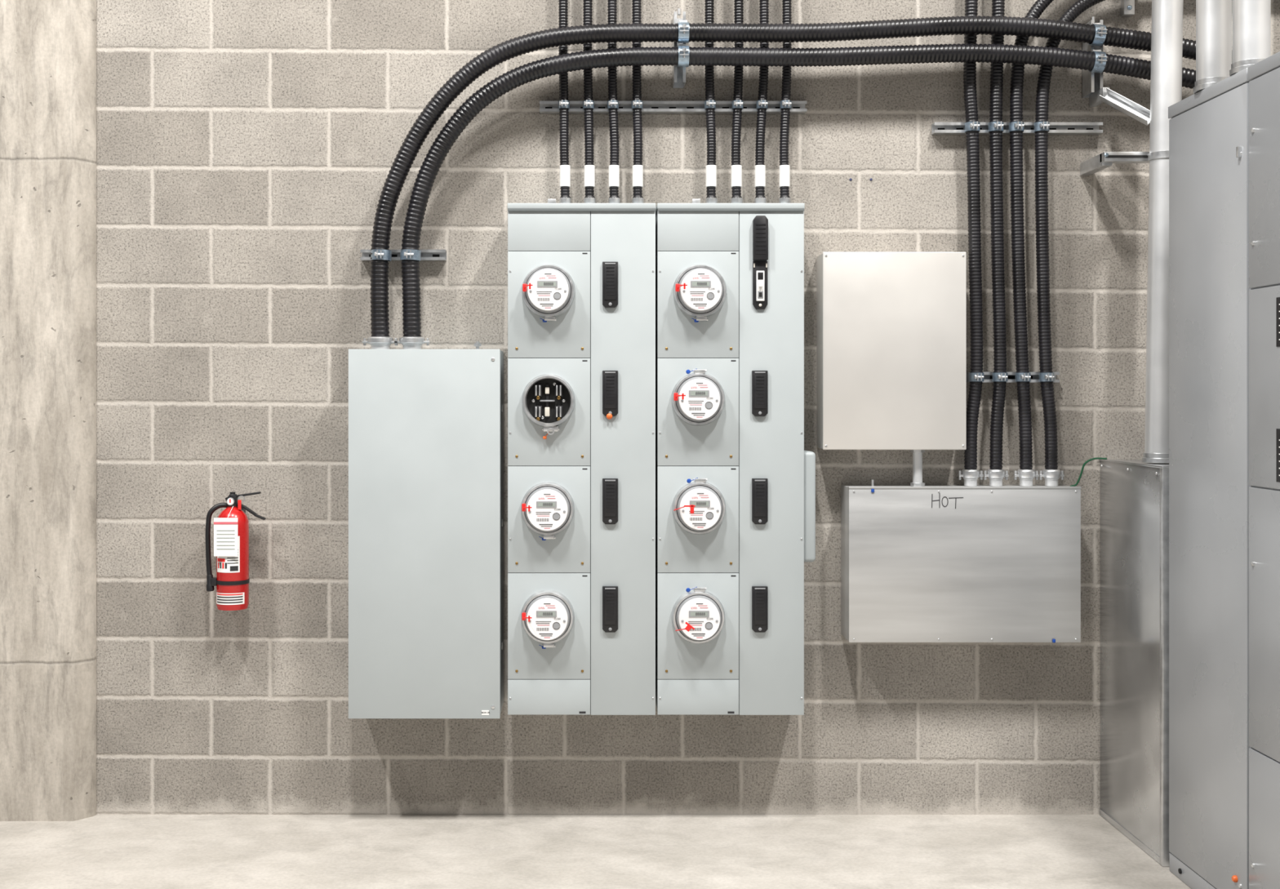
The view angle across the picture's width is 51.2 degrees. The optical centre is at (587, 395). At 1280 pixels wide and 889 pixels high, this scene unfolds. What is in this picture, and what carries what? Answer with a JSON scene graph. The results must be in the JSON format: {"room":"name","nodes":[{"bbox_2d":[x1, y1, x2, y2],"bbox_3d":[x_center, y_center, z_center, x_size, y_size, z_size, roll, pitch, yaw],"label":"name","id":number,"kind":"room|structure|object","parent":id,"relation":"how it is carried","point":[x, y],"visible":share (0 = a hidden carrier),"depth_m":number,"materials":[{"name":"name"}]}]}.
{"room":"electrical room","nodes":[
{"label":"electrical room","id":0,"kind":"room"},
{"bbox_2d":[0,0,96,821],"bbox_3d":[-2.948,-2.055,4.665,2.504,7.000,0.270,0,0,0],"label":"concrete column","id":1,"kind":"structure","parent":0,"point":[48,47],"depth_m":4.53,"materials":[{"name":"concrete"}]},
{"bbox_2d":[0,814,1191,888],"bbox_3d":[-0.450,1.520,0.200,7.500,0.150,9.200,0,0,0],"label":"floor","id":2,"kind":"structure","parent":0,"point":[97,851],"depth_m":4.20,"materials":[{"name":"concrete"}]},
{"bbox_2d":[1098,458,1169,866],"bbox_3d":[2.229,0.830,4.343,0.942,1.228,0.510,0,0,0],"label":"enclosure","id":3,"kind":"object","parent":2,"relation":"on","point":[1135,493],"visible":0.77,"depth_m":4.30,"materials":[{"name":"metal"}]},
{"bbox_2d":[1142,0,1183,462],"bbox_3d":[1.903,-2.669,4.330,0.194,5.771,0.106,0,0,0],"label":"conduit pipe","id":4,"kind":"object","parent":3,"relation":"on","point":[1166,30],"visible":0.64,"depth_m":4.29,"materials":[{"name":"metal"}]},
{"bbox_2d":[1168,51,1279,888],"bbox_3d":[2.253,0.283,2.902,0.994,2.324,2.305,0,0,0],"label":"tall cabinet","id":5,"kind":"object","parent":2,"relation":"on","point":[1224,136],"visible":1,"depth_m":3.68,"materials":[{"name":"metal"}]},
{"bbox_2d":[1193,0,1231,93],"bbox_3d":[1.808,-3.217,3.850,0.106,4.674,0.106,0,0,0],"label":"conduit pipe","id":6,"kind":"object","parent":5,"relation":"on","point":[1213,17],"visible":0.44,"depth_m":3.81,"materials":[{"name":"metal"}]},
{"bbox_2d":[1229,0,1271,75],"bbox_3d":[1.815,-3.217,3.645,0.106,4.674,0.106,0,0,0],"label":"conduit pipe","id":7,"kind":"object","parent":5,"relation":"on","point":[1251,19],"visible":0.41,"depth_m":3.61,"materials":[{"name":"metal"}]},
{"bbox_2d":[96,0,1279,814],"bbox_3d":[0.700,-2.055,4.700,5.200,7.000,0.200,0,0,0],"label":"wall","id":8,"kind":"structure","parent":0,"point":[246,150],"depth_m":4.60,"materials":[{"name":"concrete"}]},
{"bbox_2d":[204,491,266,610],"bbox_3d":[-1.195,0.520,4.504,0.165,0.394,0.158,0,0,43],"label":"fire extinguisher","id":9,"kind":"object","parent":8,"relation":"attached to","point":[231,526],"visible":1,"depth_m":4.46,"materials":[{"name":"red painted steel"},{"name":"black plastic"},{"name":"paper"}]},
{"bbox_2d":[360,248,446,262],"bbox_3d":[-0.632,-0.477,4.513,0.291,0.048,0.174,0,0,0],"label":"channel","id":10,"kind":"object","parent":8,"relation":"attached to","point":[377,254],"visible":0.93,"depth_m":4.56,"materials":[{"name":"metal"}]},
{"bbox_2d":[348,336,503,718],"bbox_3d":[-0.537,0.445,4.488,0.500,1.285,0.222,0,0,0],"label":"box","id":11,"kind":"object","parent":8,"relation":"attached to","point":[426,426],"visible":1,"depth_m":4.38,"materials":[{"name":"grey paint"}]},
{"bbox_2d":[400,43,1195,337],"bbox_3d":[1.005,-0.682,4.475,3.264,1.000,0.072,0,0,0],"label":"conduit","id":12,"kind":"object","parent":11,"relation":"attached to","point":[505,82],"visible":0.87,"depth_m":4.45,"materials":[{"name":"black plastic"}]},
{"bbox_2d":[369,15,1232,337],"bbox_3d":[0.953,-0.729,4.475,3.367,1.093,0.072,0,0,0],"label":"conduit","id":13,"kind":"object","parent":11,"relation":"attached to","point":[495,55],"visible":0.84,"depth_m":4.45,"materials":[{"name":"black plastic"}]},
{"bbox_2d":[507,195,815,715],"bbox_3d":[0.247,0.203,4.481,1.025,1.761,0.235,0,0,0],"label":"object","id":14,"kind":"object","parent":8,"relation":"attached to","point":[591,414],"visible":1,"depth_m":4.40,"materials":[{"name":"grey paint"}]},
{"bbox_2d":[520,589,574,648],"bbox_3d":[-0.132,0.735,4.348,0.176,0.191,0.103,0,0,0],"label":"meter","id":15,"kind":"object","parent":14,"relation":"attached to","point":[545,615],"visible":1,"depth_m":4.33,"materials":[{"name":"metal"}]},
{"bbox_2d":[520,481,574,540],"bbox_3d":[-0.132,0.379,4.348,0.176,0.191,0.103,0,0,0],"label":"meter","id":16,"kind":"object","parent":14,"relation":"attached to","point":[546,512],"visible":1,"depth_m":4.33,"materials":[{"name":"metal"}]},
{"bbox_2d":[521,264,575,322],"bbox_3d":[-0.129,-0.337,4.348,0.176,0.191,0.103,0,0,0],"label":"meter","id":17,"kind":"object","parent":14,"relation":"attached to","point":[546,287],"visible":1,"depth_m":4.33,"materials":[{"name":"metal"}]},
{"bbox_2d":[558,0,570,196],"bbox_3d":[-0.080,-3.105,4.541,0.036,4.898,0.044,0,0,-44],"label":"conduit","id":18,"kind":"object","parent":14,"relation":"attached to","point":[565,168],"visible":0.8,"depth_m":4.53,"materials":[{"name":"black plastic"}]},
{"bbox_2d":[582,0,595,196],"bbox_3d":[0.004,-3.105,4.540,0.040,4.898,0.042,0,0,0],"label":"conduit","id":19,"kind":"object","parent":14,"relation":"attached to","point":[589,167],"visible":0.78,"depth_m":4.53,"materials":[{"name":"black plastic"}]},
{"bbox_2d":[607,0,619,196],"bbox_3d":[0.088,-3.105,4.540,0.040,4.898,0.042,0,0,0],"label":"conduit","id":20,"kind":"object","parent":14,"relation":"attached to","point":[614,167],"visible":0.84,"depth_m":4.53,"materials":[{"name":"black plastic"}]},
{"bbox_2d":[631,0,643,196],"bbox_3d":[0.170,-3.105,4.541,0.036,4.898,0.042,0,0,-7],"label":"conduit","id":21,"kind":"object","parent":14,"relation":"attached to","point":[637,167],"visible":0.85,"depth_m":4.53,"materials":[{"name":"black plastic"}]},
{"bbox_2d":[671,586,724,644],"bbox_3d":[0.364,0.721,4.348,0.176,0.189,0.103,0,0,0],"label":"meter","id":22,"kind":"object","parent":14,"relation":"attached to","point":[696,617],"visible":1,"depth_m":4.33,"materials":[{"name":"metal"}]},
{"bbox_2d":[671,368,724,426],"bbox_3d":[0.364,0.004,4.348,0.176,0.189,0.103,0,0,0],"label":"meter","id":23,"kind":"object","parent":14,"relation":"attached to","point":[700,398],"visible":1,"depth_m":4.33,"materials":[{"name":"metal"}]},
{"bbox_2d":[671,477,725,534],"bbox_3d":[0.366,0.363,4.348,0.176,0.189,0.103,0,0,0],"label":"meter","id":24,"kind":"object","parent":14,"relation":"attached to","point":[700,509],"visible":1,"depth_m":4.33,"materials":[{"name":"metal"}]},
{"bbox_2d":[672,264,726,322],"bbox_3d":[0.369,-0.337,4.348,0.176,0.191,0.103,0,0,0],"label":"meter","id":25,"kind":"object","parent":14,"relation":"attached to","point":[701,289],"visible":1,"depth_m":4.33,"materials":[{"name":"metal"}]},
{"bbox_2d":[704,0,716,196],"bbox_3d":[0.419,-3.105,4.540,0.039,4.898,0.042,0,0,0],"label":"conduit","id":26,"kind":"object","parent":14,"relation":"attached to","point":[711,167],"visible":0.77,"depth_m":4.53,"materials":[{"name":"black plastic"}]},
{"bbox_2d":[731,0,743,196],"bbox_3d":[0.510,-3.105,4.541,0.043,4.898,0.042,0,0,0],"label":"conduit","id":27,"kind":"object","parent":14,"relation":"attached to","point":[736,168],"visible":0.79,"depth_m":4.53,"materials":[{"name":"black plastic"}]},
{"bbox_2d":[755,0,768,196],"bbox_3d":[0.593,-3.105,4.542,0.051,4.898,0.036,0,0,-35],"label":"conduit","id":28,"kind":"object","parent":14,"relation":"attached to","point":[760,167],"visible":0.8,"depth_m":4.53,"materials":[{"name":"black plastic"}]},
{"bbox_2d":[779,0,791,196],"bbox_3d":[0.674,-3.105,4.541,0.044,4.898,0.042,0,0,0],"label":"conduit","id":29,"kind":"object","parent":14,"relation":"attached to","point":[784,168],"visible":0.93,"depth_m":4.53,"materials":[{"name":"black plastic"}]},
{"bbox_2d":[539,99,806,113],"bbox_3d":[0.292,-0.991,4.555,0.915,0.036,0.089,0,0,0],"label":"channel","id":30,"kind":"object","parent":8,"relation":"attached to","point":[545,107],"visible":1,"depth_m":4.56,"materials":[{"name":"metal"}]},
{"bbox_2d":[672,8,689,88],"bbox_3d":[0.315,-1.191,4.513,0.048,0.260,0.173,0,0,0],"label":"bracket","id":31,"kind":"object","parent":8,"relation":"attached to","point":[679,71],"visible":0.91,"depth_m":4.47,"materials":[{"name":"metal"}]},
{"bbox_2d":[816,252,966,449],"bbox_3d":[1.027,-0.151,4.528,0.481,0.662,0.142,0,0,0],"label":"junction box","id":32,"kind":"object","parent":8,"relation":"attached to","point":[891,326],"visible":1,"depth_m":4.46,"materials":[{"name":"metal"}]},
{"bbox_2d":[840,449,1081,642],"bbox_3d":[1.259,0.502,4.522,0.776,0.643,0.153,0,0,0],"label":"box","id":33,"kind":"object","parent":8,"relation":"attached to","point":[970,562],"visible":1,"depth_m":4.45,"materials":[{"name":"metal"}]},
{"bbox_2d":[963,0,983,469],"bbox_3d":[1.312,-2.644,4.538,0.066,5.820,0.049,0,0,-15],"label":"conduit","id":34,"kind":"object","parent":33,"relation":"attached to","point":[974,216],"visible":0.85,"depth_m":4.52,"materials":[{"name":"black plastic"}]},
{"bbox_2d":[989,0,1006,469],"bbox_3d":[1.396,-2.644,4.536,0.060,5.820,0.048,0,0,-5],"label":"conduit","id":35,"kind":"object","parent":33,"relation":"attached to","point":[996,91],"visible":0.94,"depth_m":4.52,"materials":[{"name":"black plastic"}]},
{"bbox_2d":[1009,0,1053,469],"bbox_3d":[2.053,-0.636,4.538,1.230,1.804,0.049,0,0,0],"label":"conduit","id":36,"kind":"object","parent":33,"relation":"attached to","point":[1017,74],"visible":0.94,"depth_m":4.52,"materials":[{"name":"black plastic"}]},
{"bbox_2d":[1035,0,1105,469],"bbox_3d":[2.095,-0.586,4.535,1.145,1.705,0.050,0,0,0],"label":"conduit","id":37,"kind":"object","parent":33,"relation":"attached to","point":[1043,85],"visible":0.94,"depth_m":4.52,"materials":[{"name":"black plastic"}]},
{"bbox_2d":[1070,457,1106,486],"bbox_3d":[1.690,0.259,4.499,0.118,0.104,0.015,0,0,26],"label":"ground wire","id":38,"kind":"object","parent":33,"relation":"in","point":[1095,458],"visible":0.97,"depth_m":4.50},
{"bbox_2d":[966,372,1059,382],"bbox_3d":[1.456,-0.064,4.549,0.317,0.036,0.101,0,0,0],"label":"channel","id":39,"kind":"object","parent":8,"relation":"attached to","point":[985,377],"visible":1,"depth_m":4.53,"materials":[{"name":"metal"}]},
{"bbox_2d":[931,121,1102,134],"bbox_3d":[1.475,-0.918,4.549,0.576,0.037,0.101,0,0,0],"label":"channel","id":40,"kind":"object","parent":8,"relation":"attached to","point":[937,128],"visible":0.98,"depth_m":4.56,"materials":[{"name":"metal"}]},
{"bbox_2d":[1081,16,1107,97],"bbox_3d":[1.712,-1.161,4.513,0.065,0.265,0.173,0,0,0],"label":"bracket","id":41,"kind":"object","parent":8,"relation":"attached to","point":[1092,80],"visible":0.81,"depth_m":4.51,"materials":[{"name":"metal"}]},
{"bbox_2d":[1080,151,1149,175],"bbox_3d":[1.780,-0.781,4.487,0.168,0.043,0.225,0,0,0],"label":"support bracket","id":42,"kind":"object","parent":8,"relation":"attached to","point":[1104,160],"visible":0.84,"depth_m":4.39,"materials":[{"name":"metal"}]},
{"bbox_2d":[1088,87,1150,125],"bbox_3d":[1.763,-0.962,4.462,0.102,0.150,0.275,0,0,-26],"label":"brace","id":43,"kind":"object","parent":8,"relation":"attached to","point":[1114,100],"visible":0.87,"depth_m":4.43,"materials":[{"name":"metal"}]},
{"bbox_2d":[1120,0,1134,17],"bbox_3d":[1.855,-1.416,4.579,0.036,0.218,0.040,0,0,0],"label":"bracket","id":44,"kind":"object","parent":8,"relation":"attached to","point":[1127,6],"visible":1,"depth_m":4.57,"materials":[{"name":"metal"}]}
]}

